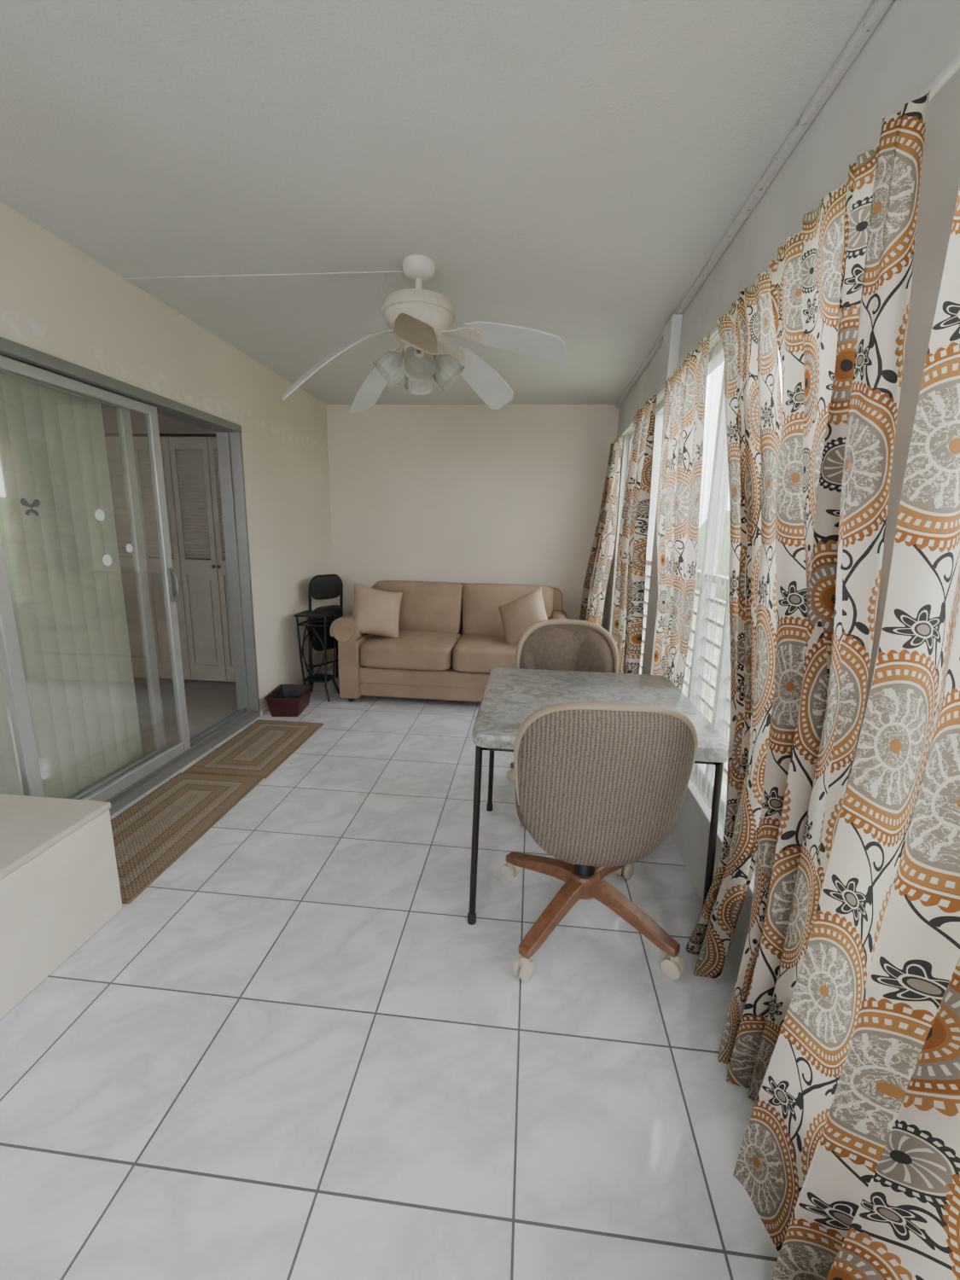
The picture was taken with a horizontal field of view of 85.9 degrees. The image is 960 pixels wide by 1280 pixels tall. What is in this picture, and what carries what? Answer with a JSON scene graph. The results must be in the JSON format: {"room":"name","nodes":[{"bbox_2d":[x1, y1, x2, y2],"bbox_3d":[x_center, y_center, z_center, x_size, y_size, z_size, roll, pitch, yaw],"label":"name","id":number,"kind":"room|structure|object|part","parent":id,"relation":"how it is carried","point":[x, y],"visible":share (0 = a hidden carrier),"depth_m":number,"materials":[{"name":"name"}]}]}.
{"room":"sunroom","nodes":[
{"label":"sunroom","id":0,"kind":"room"},
{"bbox_2d":[100,403,226,560],"bbox_3d":[-2.986,-0.848,4.302,2.738,2.411,0.150,2,12,5],"label":"wall","id":1,"kind":"structure","parent":0,"point":[167,427],"depth_m":4.02,"materials":[{"name":"paint"}]},
{"bbox_2d":[104,436,146,677],"bbox_3d":[-2.952,-0.645,4.292,0.316,1.980,0.064,2,12,5],"label":"door","id":2,"kind":"structure","parent":1,"relation":"in","point":[113,445],"depth_m":4.29,"materials":[{"name":"paint"}]},
{"bbox_2d":[132,436,191,680],"bbox_3d":[-2.631,-0.631,4.261,0.316,1.980,0.064,2,12,5],"label":"door","id":3,"kind":"structure","parent":1,"relation":"in","point":[141,445],"depth_m":4.25,"materials":[{"name":"paint"}]},
{"bbox_2d":[168,436,226,681],"bbox_3d":[-2.311,-0.618,4.231,0.316,1.980,0.064,2,12,5],"label":"door","id":4,"kind":"structure","parent":1,"relation":"in","point":[189,458],"depth_m":4.22,"materials":[{"name":"paint"}]},
{"bbox_2d":[207,436,235,681],"bbox_3d":[-1.991,-0.604,4.200,0.316,1.980,0.064,2,12,5],"label":"door","id":5,"kind":"structure","parent":1,"relation":"in","point":[212,441],"depth_m":4.20,"materials":[{"name":"paint"}]},
{"bbox_2d":[0,201,333,715],"bbox_3d":[-1.812,-0.266,1.646,0.150,2.411,6.618,2,12,5],"label":"wall","id":6,"kind":"structure","parent":0,"point":[57,300],"depth_m":3.11,"materials":[{"name":"beige paint"}]},
{"bbox_2d":[0,373,200,798],"bbox_3d":[-1.920,-0.138,1.941,0.060,1.895,3.080,2,12,5],"label":"vertical blinds","id":7,"kind":"object","parent":6,"relation":"attached to","point":[69,608],"visible":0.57,"depth_m":2.33,"materials":[{"name":"plastic"}]},
{"bbox_3d":[-1.899,-1.048,1.751,0.060,0.035,3.080,2,12,5],"label":"head rail","id":8,"kind":"part","parent":7,"relation":"part of","materials":[{"name":"metal"}]},
{"bbox_2d":[0,336,260,815],"bbox_3d":[-1.782,-0.095,1.946,0.166,1.955,3.180,2,12,5],"label":"door","id":9,"kind":"structure","parent":6,"relation":"in","point":[120,788],"depth_m":2.66,"materials":[{"name":"grey metal"}]},
{"bbox_2d":[20,498,40,515],"bbox_3d":[-1.729,-0.512,1.988,0.006,0.063,0.078,2,12,5],"label":"sticker","id":10,"kind":"object","parent":9,"relation":"attached to","point":[36,503],"visible":1,"depth_m":1.99,"materials":[{"name":"grey plastic"}]},
{"bbox_3d":[-1.780,-0.153,2.190,0.030,1.840,1.000,2,12,5],"label":"sliding panel","id":11,"kind":"part","parent":9,"relation":"part of","materials":[{"name":"glass"}]},
{"bbox_3d":[-1.714,-0.182,2.336,0.030,1.840,0.940,2,12,5],"label":"sliding panel","id":12,"kind":"part","parent":9,"relation":"part of","materials":[{"name":"glass"}]},
{"bbox_2d":[94,509,104,521],"bbox_3d":[-1.699,-0.558,2.303,0.002,0.052,0.052,2,12,5],"label":"sticker","id":13,"kind":"object","parent":9,"relation":"attached to","point":[99,514],"visible":1,"depth_m":2.30,"materials":[{"name":"white plastic"}]},
{"bbox_2d":[102,554,111,565],"bbox_3d":[-1.702,-0.364,2.354,0.002,0.052,0.052,2,12,5],"label":"sticker","id":14,"kind":"object","parent":9,"relation":"attached to","point":[107,560],"visible":1,"depth_m":2.35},
{"bbox_2d":[126,544,132,552],"bbox_3d":[-1.687,-0.442,2.480,0.002,0.040,0.040,2,12,5],"label":"sticker","id":15,"kind":"object","parent":9,"relation":"attached to","point":[129,548],"visible":1,"depth_m":2.48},
{"bbox_3d":[-1.634,-0.294,2.759,0.041,0.180,0.028,2,12,5],"label":"handle","id":16,"kind":"part","parent":9,"relation":"part of","materials":[{"name":"metal"}]},
{"bbox_2d":[261,662,336,715],"bbox_3d":[-1.496,0.382,4.405,0.012,0.030,1.438,2,12,5],"label":"baseboard","id":17,"kind":"structure","parent":6,"relation":"attached to","point":[265,710],"depth_m":4.44,"materials":[{"name":"paint"}]},
{"bbox_2d":[0,665,779,1279],"bbox_3d":[-1.808,0.965,1.899,5.490,0.100,6.918,2,12,5],"label":"floor","id":18,"kind":"structure","parent":0,"point":[296,1053],"depth_m":1.31,"materials":[{"name":"tile"}]},
{"bbox_2d":[0,793,122,1019],"bbox_3d":[-1.607,0.953,0.733,0.510,0.410,2.190,2,12,5],"label":"storage bench","id":19,"kind":"object","parent":18,"relation":"on","point":[60,883],"visible":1,"depth_m":1.56,"materials":[{"name":"beige paint"}]},
{"bbox_3d":[-1.602,0.764,0.693,0.510,0.024,2.190,2,12,5],"label":"lid","id":20,"kind":"part","parent":19,"relation":"part of","materials":[{"name":"white wood"}]},
{"bbox_2d":[110,772,262,903],"bbox_3d":[-1.436,0.828,2.314,0.470,0.012,0.955,2,12,5],"label":"door mat","id":21,"kind":"object","parent":18,"relation":"on","point":[148,836],"visible":0.76,"depth_m":2.33,"materials":[{"name":"fabric"}]},
{"bbox_2d":[183,719,323,779],"bbox_3d":[-1.346,0.650,3.178,0.470,0.012,0.810,2,12,5],"label":"door mat","id":22,"kind":"object","parent":18,"relation":"on","point":[258,750],"visible":1,"depth_m":3.10,"materials":[{"name":"fabric"}]},
{"bbox_2d":[264,684,313,716],"bbox_3d":[-1.403,0.448,3.815,0.256,0.145,0.344,1,12,-2],"label":"storage bin","id":23,"kind":"object","parent":18,"relation":"on","point":[285,700],"visible":1,"depth_m":3.70,"materials":[{"name":"red plastic"}]},
{"bbox_2d":[294,610,339,702],"bbox_3d":[-1.279,0.125,4.074,0.260,0.683,0.240,2,12,5],"label":"plant stand","id":24,"kind":"object","parent":18,"relation":"on","point":[313,677],"visible":0.94,"depth_m":4.02,"materials":[{"name":"black metal"}]},
{"bbox_2d":[302,674,335,682],"bbox_3d":[-1.283,0.306,4.112,0.200,0.007,0.180,2,12,5],"label":"shelf","id":25,"kind":"object","parent":24,"relation":"attached to","point":[321,678],"depth_m":4.09,"materials":[{"name":"black metal"}]},
{"bbox_2d":[308,574,343,684],"bbox_3d":[-1.320,-0.090,4.407,0.110,0.941,0.363,8,14,31],"label":"folding chair","id":26,"kind":"object","parent":18,"relation":"on","point":[323,586],"visible":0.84,"depth_m":4.32,"materials":[{"name":"black metal"}]},
{"bbox_3d":[-1.282,-0.436,4.316,0.024,0.190,0.320,12,15,30],"label":"backrest","id":27,"kind":"part","parent":26,"relation":"part of","materials":[{"name":"black plastic"}]},
{"bbox_3d":[-1.294,-0.104,4.388,0.040,0.380,0.330,12,15,30],"label":"seat","id":28,"kind":"part","parent":26,"relation":"part of","materials":[{"name":"black plastic"}]},
{"bbox_2d":[329,580,568,702],"bbox_3d":[-0.173,-0.016,4.325,1.846,0.900,1.030,2,12,5],"label":"sofa","id":29,"kind":"object","parent":18,"relation":"on","point":[450,641],"visible":0.71,"depth_m":3.98,"materials":[{"name":"brown fabric"}]},
{"bbox_3d":[-0.987,0.044,4.412,0.216,0.631,0.990,2,12,5],"label":"armrest","id":30,"kind":"part","parent":29,"relation":"part of","materials":[{"name":"beige fabric"}]},
{"bbox_2d":[352,582,402,638],"bbox_3d":[-0.814,-0.220,4.057,0.461,0.452,0.240,-3,13,-21],"label":"throw pillow","id":31,"kind":"object","parent":29,"relation":"on","point":[375,612],"visible":0.83,"depth_m":3.98,"materials":[{"name":"beige fabric"}]},
{"bbox_2d":[359,629,461,670],"bbox_3d":[-0.549,0.052,4.260,0.728,0.223,0.750,2,12,5],"label":"seat cushion","id":32,"kind":"object","parent":29,"relation":"on","point":[413,649],"depth_m":3.92,"materials":[{"name":"beige fabric"}]},
{"bbox_2d":[374,580,463,633],"bbox_3d":[-0.529,-0.278,4.539,0.777,0.490,0.372,2,12,5],"label":"cushion","id":33,"kind":"object","parent":29,"relation":"on","point":[427,606],"depth_m":4.37,"materials":[{"name":"beige fabric"}]},
{"bbox_3d":[-0.131,-0.146,4.710,1.720,0.730,0.220,2,12,5],"label":"frame","id":34,"kind":"part","parent":29,"relation":"part of","materials":[{"name":"beige fabric"}]},
{"bbox_2d":[452,633,517,673],"bbox_3d":[0.177,0.083,4.191,0.728,0.223,0.750,2,12,5],"label":"seat cushion","id":35,"kind":"object","parent":29,"relation":"on","point":[472,653],"depth_m":3.86,"materials":[{"name":"beige fabric"}]},
{"bbox_2d":[462,582,553,634],"bbox_3d":[0.237,-0.245,4.466,0.777,0.490,0.372,2,12,5],"label":"cushion","id":36,"kind":"object","parent":29,"relation":"on","point":[481,602],"depth_m":4.32,"materials":[{"name":"beige fabric"}]},
{"bbox_2d":[498,587,547,645],"bbox_3d":[0.343,-0.157,3.981,0.535,0.507,0.244,8,14,30],"label":"throw pillow","id":37,"kind":"object","parent":29,"relation":"on","point":[517,615],"visible":0.63,"depth_m":3.91,"materials":[{"name":"beige fabric"}]},
{"bbox_3d":[0.634,0.114,4.258,0.216,0.631,0.990,2,12,5],"label":"armrest","id":38,"kind":"part","parent":29,"relation":"part of","materials":[{"name":"beige fabric"}]},
{"bbox_2d":[506,618,618,827],"bbox_3d":[0.433,0.380,2.529,0.567,0.888,0.592,2,12,2],"label":"dining chair","id":39,"kind":"object","parent":18,"relation":"on","point":[577,645],"visible":0.32,"depth_m":2.63,"materials":[{"name":"beige fabric"}]},
{"bbox_3d":[0.293,0.661,2.702,0.315,0.111,0.052,12,16,40],"label":"leg","id":40,"kind":"part","parent":39,"relation":"part of","materials":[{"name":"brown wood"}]},
{"bbox_3d":[0.443,0.178,2.697,0.501,0.532,0.180,2,12,2],"label":"backrest","id":41,"kind":"part","parent":39,"relation":"part of","materials":[{"name":"fabric"}]},
{"bbox_2d":[521,626,612,673],"bbox_3d":[0.442,0.186,2.660,0.466,0.495,0.156,2,12,2],"label":"cushion","id":42,"kind":"object","parent":39,"relation":"on","point":[578,648],"depth_m":2.63,"materials":[{"name":"beige fabric"}]},
{"bbox_2d":[467,667,728,925],"bbox_3d":[0.402,0.572,2.042,0.804,0.711,0.830,2,12,5],"label":"table","id":43,"kind":"object","parent":18,"relation":"on","point":[510,695],"visible":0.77,"depth_m":1.92,"materials":[{"name":"stone"}]},
{"bbox_3d":[-0.004,0.633,1.787,0.029,0.653,0.166,4,12,10],"label":"leg","id":44,"kind":"part","parent":43,"relation":"part of","materials":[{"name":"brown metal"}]},
{"bbox_3d":[0.057,0.512,2.374,0.029,0.653,0.166,1,12,0],"label":"leg","id":45,"kind":"part","parent":43,"relation":"part of","materials":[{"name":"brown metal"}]},
{"bbox_3d":[0.409,0.284,1.982,0.740,0.022,0.740,2,12,5],"label":"apron frame","id":46,"kind":"part","parent":43,"relation":"part of","materials":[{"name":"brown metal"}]},
{"bbox_3d":[0.747,0.665,1.716,0.029,0.653,0.166,1,12,0],"label":"leg","id":47,"kind":"part","parent":43,"relation":"part of","materials":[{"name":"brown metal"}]},
{"bbox_2d":[500,701,698,982],"bbox_3d":[0.364,0.549,1.711,0.562,0.889,0.592,2,12,2],"label":"dining chair","id":48,"kind":"object","parent":18,"relation":"on","point":[600,787],"visible":1,"depth_m":1.45,"materials":[{"name":"fabric"}]},
{"bbox_3d":[0.366,0.539,1.756,0.490,0.116,0.500,2,12,2],"label":"seat","id":49,"kind":"part","parent":48,"relation":"part of","materials":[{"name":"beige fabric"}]},
{"bbox_3d":[0.227,0.828,1.899,0.315,0.111,0.052,12,16,41],"label":"leg","id":50,"kind":"part","parent":48,"relation":"part of","materials":[{"name":"brown wood"}]},
{"bbox_3d":[0.236,0.879,1.653,0.052,0.111,0.315,12,16,41],"label":"leg","id":51,"kind":"part","parent":48,"relation":"part of","materials":[{"name":"brown wood"}]},
{"bbox_3d":[0.357,0.432,1.476,0.501,0.532,0.180,2,12,2],"label":"backrest","id":52,"kind":"part","parent":48,"relation":"part of","materials":[{"name":"fabric"}]},
{"bbox_3d":[0.478,0.831,1.910,0.052,0.111,0.315,12,16,41],"label":"leg","id":53,"kind":"part","parent":48,"relation":"part of","materials":[{"name":"brown wood"}]},
{"bbox_3d":[0.487,0.883,1.664,0.315,0.111,0.052,12,16,41],"label":"leg","id":54,"kind":"part","parent":48,"relation":"part of","materials":[{"name":"brown wood"}]},
{"bbox_2d":[0,0,875,404],"bbox_3d":[-1.801,-1.495,1.391,5.590,0.100,6.918,2,12,5],"label":"ceiling","id":55,"kind":"structure","parent":0,"point":[569,170],"depth_m":1.51,"materials":[{"name":"paint"}]},
{"bbox_2d":[122,270,403,280],"bbox_3d":[-0.969,-1.607,2.274,1.292,0.005,0.018,2,12,5],"label":"trim","id":56,"kind":"structure","parent":55,"relation":"attached to","point":[393,271],"depth_m":2.27,"materials":[{"name":"paint"}]},
{"bbox_2d":[282,255,567,413],"bbox_3d":[-0.209,-1.273,2.209,1.156,0.597,1.083,2,12,5],"label":"ceiling fan","id":57,"kind":"object","parent":55,"relation":"hanging from","point":[419,317],"visible":1,"depth_m":2.13,"materials":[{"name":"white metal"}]},
{"bbox_3d":[-0.623,-1.120,2.106,0.359,0.322,0.149,-3,12,-19],"label":"blade","id":58,"kind":"part","parent":57,"relation":"part of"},
{"bbox_3d":[-0.509,-1.269,2.546,0.149,0.228,0.406,-7,15,-36],"label":"blade","id":59,"kind":"part","parent":57,"relation":"part of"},
{"bbox_3d":[-0.390,-1.159,2.208,0.142,0.141,0.137,2,12,5],"label":"lamp shade","id":60,"kind":"part","parent":57,"relation":"part of","materials":[{"name":"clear glass"}]},
{"bbox_3d":[-0.230,-1.112,1.867,0.149,0.241,0.335,0,12,-5],"label":"blade","id":61,"kind":"part","parent":57,"relation":"part of","materials":[{"name":"brown wood"}]},
{"bbox_3d":[-0.247,-1.133,2.102,0.137,0.141,0.142,2,12,5],"label":"lamp shade","id":62,"kind":"part","parent":57,"relation":"part of","materials":[{"name":"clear glass"}]},
{"bbox_3d":[-0.280,-1.186,2.349,0.137,0.141,0.142,2,12,5],"label":"lamp shade","id":63,"kind":"part","parent":57,"relation":"part of","materials":[{"name":"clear glass"}]},
{"bbox_3d":[-0.137,-1.160,2.242,0.142,0.141,0.137,2,12,5],"label":"lamp shade","id":64,"kind":"part","parent":57,"relation":"part of","materials":[{"name":"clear glass"}]},
{"bbox_3d":[0.003,-1.280,2.537,0.149,0.188,0.413,11,15,38],"label":"blade","id":65,"kind":"part","parent":57,"relation":"part of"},
{"bbox_3d":[0.146,-1.210,2.097,0.413,0.149,0.149,5,12,15],"label":"blade","id":66,"kind":"part","parent":57,"relation":"part of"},
{"bbox_2d":[326,404,619,665],"bbox_3d":[-0.126,-0.889,4.815,2.852,2.411,0.150,2,12,5],"label":"wall","id":67,"kind":"structure","parent":0,"point":[511,494],"depth_m":4.65,"materials":[{"name":"beige paint"}]},
{"bbox_2d":[603,0,959,978],"bbox_3d":[0.886,-0.150,1.390,0.130,2.411,6.618,2,12,5],"label":"wall","id":68,"kind":"structure","parent":0,"point":[915,40],"depth_m":1.12,"materials":[{"name":"white paint"}]},
{"bbox_2d":[626,400,663,674],"bbox_3d":[1.119,-0.626,3.577,0.060,1.740,1.320,2,12,5],"label":"window","id":69,"kind":"structure","parent":68,"relation":"in","point":[660,409],"depth_m":3.28,"materials":[{"name":"glass"}]},
{"bbox_2d":[658,314,682,390],"bbox_3d":[0.969,-1.456,2.626,0.050,0.306,0.170,2,12,5],"label":"trim","id":70,"kind":"structure","parent":68,"relation":"attached to","point":[672,336],"depth_m":2.56,"materials":[{"name":"white paint"}]},
{"bbox_2d":[686,768,756,898],"bbox_3d":[0.831,0.727,1.371,0.160,0.020,6.218,2,12,5],"label":"trim","id":71,"kind":"structure","parent":68,"relation":"attached to","point":[703,800],"depth_m":1.91,"materials":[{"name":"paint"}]},
{"bbox_2d":[681,341,779,858],"bbox_3d":[0.946,-0.281,1.907,0.060,1.740,1.650,2,12,5],"label":"window","id":72,"kind":"structure","parent":68,"relation":"in","point":[720,708],"depth_m":2.11,"materials":[{"name":"paint"}]},
{"bbox_2d":[616,0,895,407],"bbox_3d":[0.833,-1.321,1.153,0.030,0.025,6.618,2,12,5],"label":"trim","id":73,"kind":"structure","parent":68,"relation":"attached to","point":[879,8],"depth_m":1.40,"materials":[{"name":"paint"}]},
{"bbox_2d":[613,51,959,442],"bbox_3d":[0.843,-1.084,1.603,0.018,0.017,5.600,2,12,5],"label":"curtain rod","id":74,"kind":"object","parent":68,"relation":"attached to","point":[953,66],"visible":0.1,"depth_m":0.86,"materials":[{"name":"paint"}]},
{"bbox_2d":[579,435,623,626],"bbox_3d":[0.961,-0.562,4.245,0.217,2.046,0.670,2,12,5],"label":"curtain","id":75,"kind":"object","parent":74,"relation":"hanging from","point":[596,577],"visible":0.73,"depth_m":4.05,"materials":[{"name":"fabric"}]},
{"bbox_2d":[610,394,657,674],"bbox_3d":[0.900,-0.347,3.161,0.120,2.066,0.727,2,12,5],"label":"curtain","id":76,"kind":"object","parent":74,"relation":"hanging from","point":[630,579],"visible":0.78,"depth_m":2.93,"materials":[{"name":"multicoloured fabric"}]},
{"bbox_2d":[651,331,710,691],"bbox_3d":[0.856,-0.185,2.378,0.048,2.066,0.726,2,12,5],"label":"curtain","id":77,"kind":"object","parent":74,"relation":"hanging from","point":[678,502],"visible":0.69,"depth_m":2.19,"materials":[{"name":"multicoloured fabric"}]},
{"bbox_2d":[685,268,782,983],"bbox_3d":[0.751,-0.029,1.623,0.095,2.066,0.835,2,12,5],"label":"curtain","id":78,"kind":"object","parent":74,"relation":"hanging from","point":[753,396],"visible":0.93,"depth_m":1.42,"materials":[{"name":"fabric"}]},
{"bbox_2d":[717,89,930,1101],"bbox_3d":[0.709,0.037,1.299,0.108,2.066,0.679,2,12,5],"label":"curtain","id":79,"kind":"object","parent":74,"relation":"hanging from","point":[840,285],"visible":0.98,"depth_m":1.05,"materials":[{"name":"multicoloured fabric"}]},
{"bbox_2d":[733,186,959,1279],"bbox_3d":[0.576,0.214,0.466,0.205,2.056,1.001,2,12,5],"label":"curtain","id":80,"kind":"object","parent":74,"relation":"hanging from","point":[848,1160],"visible":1,"depth_m":0.77,"materials":[{"name":"multicoloured fabric"}]},
{"label":"outside","id":81,"kind":"structure","parent":0,"visible":0},
{"bbox_2d":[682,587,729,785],"bbox_3d":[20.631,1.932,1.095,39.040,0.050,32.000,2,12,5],"label":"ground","id":82,"kind":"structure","parent":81,"point":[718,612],"depth_m":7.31,"materials":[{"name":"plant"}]},
{"bbox_2d":[694,510,730,601],"bbox_3d":[6.369,0.109,3.431,2.926,3.658,27.967,2,12,5],"label":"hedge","id":83,"kind":"object","parent":82,"relation":"on","point":[724,567],"visible":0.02,"depth_m":13.01,"materials":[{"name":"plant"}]}
]}

